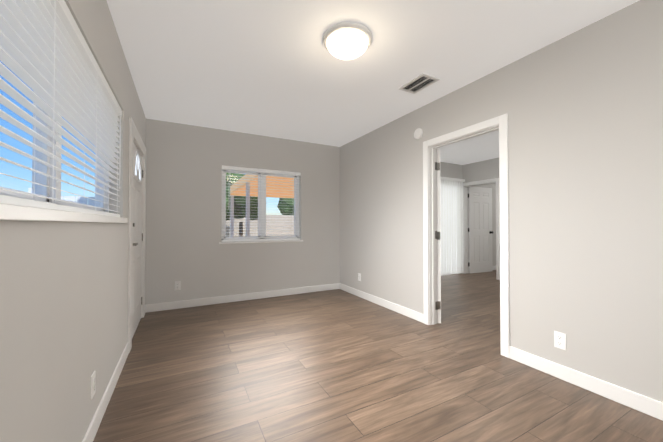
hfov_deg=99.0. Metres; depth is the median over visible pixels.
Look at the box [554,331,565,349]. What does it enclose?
electrical outlet
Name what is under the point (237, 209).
tree
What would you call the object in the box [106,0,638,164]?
ceiling
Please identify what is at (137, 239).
exterior door
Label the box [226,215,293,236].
wall
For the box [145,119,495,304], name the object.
wall
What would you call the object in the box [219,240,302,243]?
window sill
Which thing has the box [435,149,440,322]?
bedroom door
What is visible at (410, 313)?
baseboard
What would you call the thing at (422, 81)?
ceiling vent
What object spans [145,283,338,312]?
baseboard
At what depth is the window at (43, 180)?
1.22 m
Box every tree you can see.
[226,172,243,186]
[226,187,257,235]
[277,198,293,214]
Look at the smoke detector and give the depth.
3.22 m
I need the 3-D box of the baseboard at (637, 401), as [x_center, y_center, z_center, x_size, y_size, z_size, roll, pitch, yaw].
[2.028,1.070,1.288,0.013,0.100,2.384,0,-1,-28]
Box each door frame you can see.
[127,117,145,352]
[423,113,509,357]
[463,178,499,279]
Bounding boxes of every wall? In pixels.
[0,0,145,441]
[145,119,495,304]
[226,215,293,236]
[340,0,662,401]
[463,158,498,182]
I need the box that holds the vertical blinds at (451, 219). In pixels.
[440,177,464,274]
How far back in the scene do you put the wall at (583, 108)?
2.00 m
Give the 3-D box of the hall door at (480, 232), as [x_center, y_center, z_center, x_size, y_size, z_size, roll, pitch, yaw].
[3.418,0.204,6.508,0.722,1.949,0.171,0,-1,-22]
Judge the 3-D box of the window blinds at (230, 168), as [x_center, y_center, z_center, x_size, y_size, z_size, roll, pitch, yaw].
[-1.035,-0.243,4.300,1.192,1.079,0.060,0,-1,-28]
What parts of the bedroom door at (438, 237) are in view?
door jamb hinge leaf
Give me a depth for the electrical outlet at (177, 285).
3.72 m
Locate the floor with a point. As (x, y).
(337, 365)
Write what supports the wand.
hanging from the window blinds at (46, 55)
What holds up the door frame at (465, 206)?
attached to the wall at (482, 170)
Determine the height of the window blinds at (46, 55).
0.829 m
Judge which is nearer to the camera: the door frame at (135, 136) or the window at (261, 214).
the door frame at (135, 136)
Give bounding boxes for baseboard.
[82,342,128,441]
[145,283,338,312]
[339,283,423,322]
[509,346,662,420]
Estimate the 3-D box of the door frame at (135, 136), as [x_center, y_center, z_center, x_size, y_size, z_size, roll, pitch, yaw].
[-2.085,0.121,2.920,0.176,2.036,1.172,0,-1,-28]
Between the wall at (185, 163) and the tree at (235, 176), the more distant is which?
the tree at (235, 176)
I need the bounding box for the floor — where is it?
[93,270,662,441]
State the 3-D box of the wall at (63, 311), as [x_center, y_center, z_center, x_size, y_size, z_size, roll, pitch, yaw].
[-1.187,-0.101,1.210,0.160,2.440,5.554,0,-1,-28]
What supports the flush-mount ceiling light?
attached to the ceiling
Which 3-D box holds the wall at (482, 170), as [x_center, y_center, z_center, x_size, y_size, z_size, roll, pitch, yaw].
[4.276,-0.068,4.015,0.120,2.440,5.394,0,-1,-28]
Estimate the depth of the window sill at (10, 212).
0.90 m
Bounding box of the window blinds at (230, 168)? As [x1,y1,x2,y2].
[221,165,300,241]
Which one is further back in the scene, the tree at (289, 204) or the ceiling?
the tree at (289, 204)
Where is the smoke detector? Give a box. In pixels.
[414,128,422,138]
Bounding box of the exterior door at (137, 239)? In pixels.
[132,142,141,337]
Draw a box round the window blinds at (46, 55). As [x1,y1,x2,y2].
[0,0,121,216]
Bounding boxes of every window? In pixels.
[0,66,108,211]
[221,170,298,239]
[441,183,459,275]
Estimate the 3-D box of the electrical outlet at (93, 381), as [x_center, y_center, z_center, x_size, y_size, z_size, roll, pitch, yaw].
[-1.236,0.850,1.471,0.008,0.115,0.070,0,-1,-28]
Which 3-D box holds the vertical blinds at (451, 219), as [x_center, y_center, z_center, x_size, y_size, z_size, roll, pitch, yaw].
[2.111,0.106,5.873,1.924,2.075,0.070,0,-1,-28]
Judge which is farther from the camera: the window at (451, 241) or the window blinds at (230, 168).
the window at (451, 241)
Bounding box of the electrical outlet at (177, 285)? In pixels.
[175,281,180,289]
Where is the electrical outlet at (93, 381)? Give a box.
[91,371,95,399]
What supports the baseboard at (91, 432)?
attached to the wall at (63, 311)
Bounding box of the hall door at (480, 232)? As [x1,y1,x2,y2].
[468,187,493,272]
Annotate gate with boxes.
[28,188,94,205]
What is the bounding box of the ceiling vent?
[399,73,439,93]
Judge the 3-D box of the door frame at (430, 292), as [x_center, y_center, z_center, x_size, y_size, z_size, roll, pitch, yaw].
[1.311,0.122,2.795,0.152,2.031,0.932,0,-1,-28]
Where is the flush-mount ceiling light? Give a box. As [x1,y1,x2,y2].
[323,22,371,59]
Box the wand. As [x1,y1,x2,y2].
[119,115,120,188]
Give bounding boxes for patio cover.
[230,174,293,236]
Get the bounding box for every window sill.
[0,203,127,222]
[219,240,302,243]
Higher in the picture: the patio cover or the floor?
the patio cover

